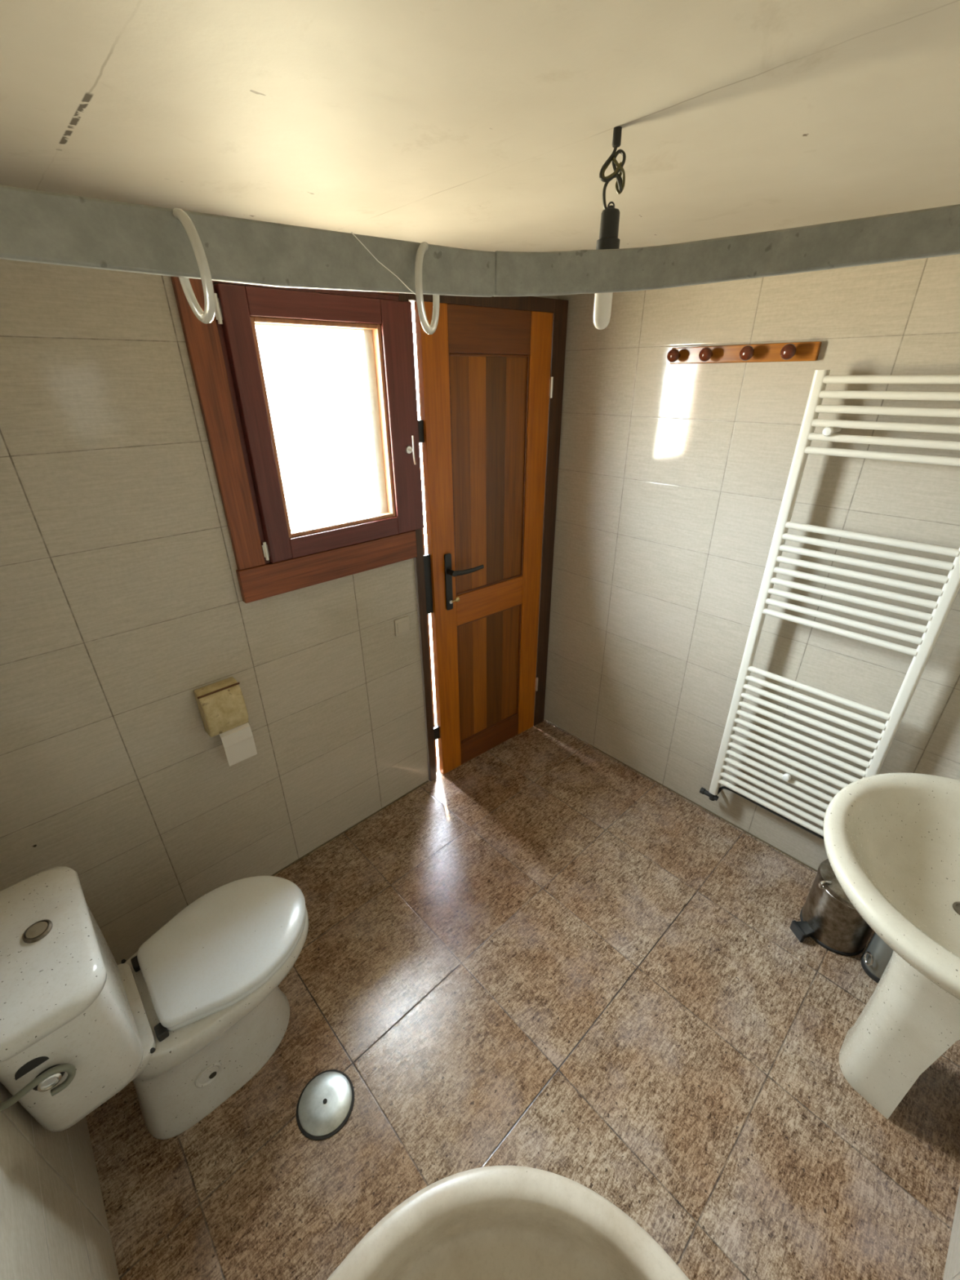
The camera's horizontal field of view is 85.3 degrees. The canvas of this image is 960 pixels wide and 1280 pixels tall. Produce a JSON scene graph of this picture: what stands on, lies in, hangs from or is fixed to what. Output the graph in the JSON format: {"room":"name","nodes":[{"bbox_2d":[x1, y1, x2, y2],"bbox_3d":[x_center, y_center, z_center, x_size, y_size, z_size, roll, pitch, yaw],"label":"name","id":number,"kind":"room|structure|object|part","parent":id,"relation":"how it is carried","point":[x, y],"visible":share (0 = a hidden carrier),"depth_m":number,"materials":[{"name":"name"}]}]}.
{"room":"bathroom","nodes":[
{"label":"bathroom","id":0,"kind":"room"},
{"bbox_2d":[0,1082,119,1279],"bbox_3d":[-0.688,0.611,0.491,0.100,2.245,2.250,-23,35,-37],"label":"wall","id":1,"kind":"structure","parent":0,"point":[54,1225],"depth_m":1.04,"materials":[{"name":"tile"}]},
{"bbox_2d":[0,1063,75,1111],"bbox_3d":[-0.865,0.884,1.020,0.118,0.081,0.023,-23,35,-37],"label":"supply hose","id":2,"kind":"object","parent":1,"relation":"attached to","point":[69,1068],"visible":1,"depth_m":1.02,"materials":[{"name":"grey metal"}]},
{"bbox_2d":[0,258,557,964],"bbox_3d":[-0.582,-0.172,2.030,2.620,2.245,0.120,-23,35,-37],"label":"wall","id":3,"kind":"structure","parent":0,"point":[121,598],"depth_m":1.57,"materials":[{"name":"tile"}]},
{"bbox_2d":[193,676,248,737],"bbox_3d":[-0.876,0.232,1.775,0.134,0.170,0.072,-23,35,-37],"label":"toilet paper holder","id":4,"kind":"object","parent":3,"relation":"attached to","point":[221,704],"visible":1,"depth_m":1.75,"materials":[{"name":"plastic"}]},
{"bbox_3d":[-0.867,0.167,1.731,0.134,0.007,0.007,-23,35,-37],"label":"hinge rod","id":5,"kind":"part","parent":4,"relation":"part of","materials":[{"name":"brown metal"}]},
{"bbox_2d":[218,722,257,766],"bbox_3d":[-0.849,0.366,1.832,0.099,0.134,0.021,-23,35,-37],"label":"toilet paper","id":6,"kind":"object","parent":4,"relation":"hanging from","point":[238,743],"visible":1,"depth_m":1.82,"materials":[{"name":"beige paper"}]},
{"bbox_2d":[170,276,424,603],"bbox_3d":[-0.517,-0.671,1.740,0.742,0.963,0.098,-20,33,-34],"label":"window","id":7,"kind":"structure","parent":3,"relation":"in","point":[224,353],"depth_m":1.68,"materials":[{"name":"brown wood"}]},
{"bbox_3d":[-0.499,-0.707,1.747,0.616,0.795,0.014,-23,35,-37],"label":"fixed frame","id":8,"kind":"part","parent":7,"relation":"part of","materials":[{"name":"brown wood"}]},
{"bbox_3d":[-0.491,-0.696,1.740,0.436,0.774,0.038,-23,35,-37],"label":"sash rail","id":9,"kind":"part","parent":7,"relation":"part of","materials":[{"name":"brown wood"}]},
{"bbox_3d":[-0.514,-0.708,1.754,0.520,0.730,0.013,-24,35,-38],"label":"frame","id":10,"kind":"part","parent":7,"relation":"part of","materials":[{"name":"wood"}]},
{"bbox_3d":[-0.265,-0.707,1.936,0.026,0.026,0.008,-23,35,-37],"label":"handle","id":11,"kind":"part","parent":7,"relation":"part of","materials":[{"name":"silver metal"}]},
{"bbox_3d":[-0.250,-0.702,1.927,0.019,0.103,0.036,-23,35,-37],"label":"lever","id":12,"kind":"part","parent":7,"relation":"part of","materials":[{"name":"silver metal"}]},
{"bbox_2d":[271,780,428,875],"bbox_3d":[-0.841,0.981,2.239,1.570,0.005,0.004,-23,35,-37],"label":"trim","id":13,"kind":"structure","parent":3,"relation":"attached to","point":[330,840],"depth_m":2.42,"materials":[{"name":"brown"}]},
{"bbox_2d":[394,615,409,636],"bbox_3d":[-0.335,-0.060,2.245,0.075,0.077,0.010,-23,35,-37],"label":"wall switch","id":14,"kind":"object","parent":3,"relation":"attached to","point":[402,625],"visible":1,"depth_m":2.24,"materials":[{"name":"beige plastic"}]},
{"bbox_2d":[398,293,568,781],"bbox_3d":[0.039,-0.359,2.478,0.835,2.165,0.176,-21,33,-34],"label":"door","id":15,"kind":"structure","parent":3,"relation":"in","point":[491,372],"depth_m":2.33,"materials":[{"name":"brown wood"}]},
{"bbox_3d":[-0.139,-0.256,2.313,0.034,0.263,0.010,-21,33,-34],"label":"handle","id":16,"kind":"part","parent":15,"relation":"part of","materials":[{"name":"black plastic"}]},
{"bbox_3d":[-0.065,-0.313,2.314,0.173,0.029,0.048,-21,33,-34],"label":"lever","id":17,"kind":"part","parent":15,"relation":"part of","materials":[{"name":"black plastic"}]},
{"bbox_3d":[0.038,-0.701,2.290,0.422,0.975,0.016,-21,33,-34],"label":"panel","id":18,"kind":"part","parent":15,"relation":"part of","materials":[{"name":"brown wood"}]},
{"bbox_3d":[0.045,-0.697,2.282,0.422,0.975,0.008,-21,33,-34],"label":"panel moulding","id":19,"kind":"part","parent":15,"relation":"part of","materials":[{"name":"brown wood"}]},
{"bbox_3d":[0.046,0.175,2.735,0.422,0.690,0.016,-21,33,-34],"label":"panel","id":20,"kind":"part","parent":15,"relation":"part of","materials":[{"name":"brown wood"}]},
{"bbox_3d":[0.035,-1.205,2.033,0.422,0.156,0.036,-21,33,-34],"label":"rail","id":21,"kind":"part","parent":15,"relation":"part of","materials":[{"name":"brown wood"}]},
{"bbox_3d":[0.049,0.547,2.923,0.422,0.144,0.036,-21,33,-34],"label":"rail","id":22,"kind":"part","parent":15,"relation":"part of","materials":[{"name":"brown wood"}]},
{"bbox_3d":[0.053,0.179,2.727,0.422,0.690,0.008,-21,33,-34],"label":"panel moulding","id":23,"kind":"part","parent":15,"relation":"part of","materials":[{"name":"brown wood"}]},
{"bbox_3d":[0.043,-0.199,2.544,0.422,0.150,0.036,-21,33,-34],"label":"rail","id":24,"kind":"part","parent":15,"relation":"part of","materials":[{"name":"brown wood"}]},
{"bbox_2d":[0,0,959,252],"bbox_3d":[0.180,-0.842,0.770,2.620,0.080,2.370,-23,35,-37],"label":"ceiling","id":25,"kind":"structure","parent":0,"point":[477,125],"depth_m":0.80,"materials":[{"name":"paint"}]},
{"bbox_2d":[593,126,626,329],"bbox_3d":[0.227,-0.713,0.919,0.041,0.285,0.041,-23,35,-37],"label":"pendant lamp","id":26,"kind":"object","parent":25,"relation":"hanging from","point":[610,215],"visible":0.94,"depth_m":0.90,"materials":[{"name":"black rubber"}]},
{"bbox_3d":[0.228,-0.638,0.957,0.040,0.116,0.040,-23,35,-37],"label":"bulb","id":27,"kind":"part","parent":26,"relation":"part of","materials":[{"name":"white glass"}]},
{"bbox_2d":[595,201,620,249],"bbox_3d":[0.227,-0.723,0.914,0.041,0.074,0.041,-23,35,-37],"label":"socket","id":28,"kind":"object","parent":26,"relation":"attached to","point":[610,216],"depth_m":0.90,"materials":[{"name":"black plastic"}]},
{"bbox_2d":[85,720,959,1279],"bbox_3d":[0.197,1.231,1.823,2.620,0.080,2.370,-23,35,-37],"label":"floor","id":29,"kind":"structure","parent":0,"point":[544,954],"depth_m":1.60,"materials":[{"name":"tile"}]},
{"bbox_2d":[0,866,308,1139],"bbox_3d":[-0.803,0.930,1.447,0.679,0.812,0.442,-23,35,-37],"label":"toilet","id":30,"kind":"object","parent":29,"relation":"on","point":[192,1016],"visible":1,"depth_m":1.33,"materials":[{"name":"ceramic"}]},
{"bbox_2d":[32,1064,65,1090],"bbox_3d":[-0.865,0.873,1.044,0.052,0.052,0.017,-23,35,-37],"label":"water valve","id":31,"kind":"object","parent":30,"relation":"in","point":[52,1081],"depth_m":1.03,"materials":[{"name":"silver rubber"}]},
{"bbox_3d":[-0.976,0.669,1.136,0.212,0.047,0.442,-23,35,-37],"label":"cistern lid","id":32,"kind":"part","parent":30,"relation":"part of","materials":[{"name":"ceramic"}]},
{"bbox_3d":[-0.729,0.856,1.519,0.436,0.028,0.375,-23,35,-37],"label":"lid","id":33,"kind":"part","parent":30,"relation":"part of","materials":[{"name":"plastic"}]},
{"bbox_3d":[-0.728,0.881,1.532,0.432,0.018,0.372,-23,35,-37],"label":"seat","id":34,"kind":"part","parent":30,"relation":"part of","materials":[{"name":"plastic"}]},
{"bbox_2d":[296,1069,354,1140],"bbox_3d":[-0.449,1.341,1.511,0.164,0.015,0.164,-23,35,-37],"label":"drain cover","id":35,"kind":"object","parent":29,"relation":"on","point":[325,1104],"visible":1,"depth_m":1.50,"materials":[{"name":"silver metal"}]},
{"bbox_2d":[326,1165,688,1279],"bbox_3d":[0.071,1.561,0.917,0.922,0.155,0.942,-23,35,-37],"label":"bidet","id":36,"kind":"object","parent":29,"relation":"on","point":[493,1222],"visible":1,"depth_m":1.22,"materials":[{"name":"ceramic"}]},
{"bbox_2d":[789,858,873,955],"bbox_3d":[1.322,0.979,1.907,0.255,0.278,0.219,-23,35,-37],"label":"pedal bin","id":37,"kind":"object","parent":29,"relation":"on","point":[828,916],"visible":0.72,"depth_m":1.87,"materials":[{"name":"metal"}]},
{"bbox_3d":[1.337,0.864,1.863,0.216,0.033,0.216,-23,35,-37],"label":"lid","id":38,"kind":"part","parent":37,"relation":"part of","materials":[{"name":"metal"}]},
{"bbox_2d":[860,932,893,982],"bbox_3d":[1.413,1.058,1.782,0.131,0.248,0.122,-23,35,-37],"label":"metal canister","id":39,"kind":"object","parent":29,"relation":"on","point":[877,954],"visible":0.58,"depth_m":1.79,"materials":[{"name":"silver metal"}]},
{"bbox_3d":[1.346,1.103,1.803,0.007,0.051,0.039,0,27,2],"label":"ring handle","id":40,"kind":"part","parent":39,"relation":"part of","materials":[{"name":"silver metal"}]},
{"bbox_2d":[823,772,959,1119],"bbox_3d":[1.152,0.900,1.428,0.742,0.854,0.559,-23,35,-37],"label":"basin","id":41,"kind":"object","parent":29,"relation":"on","point":[891,840],"visible":1,"depth_m":1.36,"materials":[{"name":"ceramic"}]},
{"bbox_3d":[1.150,0.608,1.280,0.742,0.200,0.559,-23,35,-37],"label":"bowl","id":42,"kind":"part","parent":41,"relation":"part of","materials":[{"name":"ceramic"}]},
{"bbox_2d":[543,253,959,870],"bbox_3d":[1.107,-0.202,2.063,0.100,2.245,2.370,-23,35,-37],"label":"wall","id":43,"kind":"structure","parent":0,"point":[672,480],"depth_m":2.01,"materials":[{"name":"tile"}]},
{"bbox_2d":[545,720,817,871],"bbox_3d":[1.110,0.828,2.507,0.004,0.006,2.075,-23,35,-37],"label":"trim","id":44,"kind":"structure","parent":43,"relation":"attached to","point":[714,814],"depth_m":2.56,"materials":[{"name":"brown"}]},
{"bbox_2d":[666,341,822,364],"bbox_3d":[0.878,-0.984,1.791,0.073,0.054,0.502,-23,35,-37],"label":"coat rack","id":45,"kind":"object","parent":43,"relation":"attached to","point":[796,351],"visible":1,"depth_m":1.76,"materials":[{"name":"brown wood"}]},
{"bbox_3d":[0.721,-1.053,1.928,0.055,0.046,0.046,-23,35,-37],"label":"knob","id":46,"kind":"part","parent":45,"relation":"part of","materials":[{"name":"brown wood"}]},
{"bbox_3d":[0.805,-1.013,1.848,0.055,0.046,0.046,-23,35,-37],"label":"knob","id":47,"kind":"part","parent":45,"relation":"part of","materials":[{"name":"brown wood"}]},
{"bbox_3d":[0.903,-0.966,1.754,0.055,0.046,0.046,-23,35,-37],"label":"knob","id":48,"kind":"part","parent":45,"relation":"part of","materials":[{"name":"brown wood"}]},
{"bbox_3d":[0.992,-0.924,1.670,0.055,0.046,0.046,-23,35,-37],"label":"knob","id":49,"kind":"part","parent":45,"relation":"part of","materials":[{"name":"brown wood"}]},
{"bbox_2d":[699,369,959,839],"bbox_3d":[1.227,0.017,1.855,0.116,1.742,0.564,-23,35,-37],"label":"towel radiator","id":50,"kind":"object","parent":43,"relation":"attached to","point":[947,595],"visible":0.92,"depth_m":1.75,"materials":[{"name":"white metal"}]},
{"bbox_3d":[1.055,-0.069,1.979,0.038,1.700,0.036,-23,35,-37],"label":"post","id":51,"kind":"part","parent":50,"relation":"part of","materials":[{"name":"white metal"}]},
{"bbox_3d":[1.391,0.091,1.659,0.038,1.700,0.036,-23,35,-37],"label":"post","id":52,"kind":"part","parent":50,"relation":"part of","materials":[{"name":"white metal"}]},
{"bbox_2d":[942,1185,959,1279],"bbox_3d":[0.966,0.564,0.557,2.420,2.245,0.100,-23,35,-37],"label":"wall","id":53,"kind":"structure","parent":0,"point":[952,1269],"depth_m":1.23,"materials":[{"name":"tile"}]},
{"bbox_2d":[0,184,959,297],"bbox_3d":[0.075,-0.248,0.298,1.316,0.061,0.601,0,27,1],"label":"rail","id":54,"kind":"object","parent":53,"relation":"attached to","point":[37,226],"visible":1,"depth_m":0.42,"materials":[{"name":"grey metal"}]},
{"bbox_2d":[173,207,215,324],"bbox_3d":[-0.207,-0.267,0.375,0.012,0.068,0.068,-20,33,-33],"label":"curtain ring","id":55,"kind":"object","parent":54,"relation":"hanging from","point":[206,317],"visible":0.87,"depth_m":0.36,"materials":[{"name":"white plastic"}]},
{"bbox_2d":[351,231,415,294],"bbox_3d":[-0.075,-0.313,0.441,0.001,0.032,0.114,9,29,19],"label":"thread","id":56,"kind":"object","parent":54,"relation":"attached to","point":[351,232],"visible":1,"depth_m":0.42,"materials":[{"name":"white fabric"}]},
{"bbox_2d":[414,241,439,334],"bbox_3d":[-0.050,-0.338,0.503,0.007,0.074,0.068,5,27,10],"label":"curtain ring","id":57,"kind":"object","parent":54,"relation":"hanging from","point":[430,329],"visible":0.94,"depth_m":0.48,"materials":[{"name":"white plastic"}]}
]}

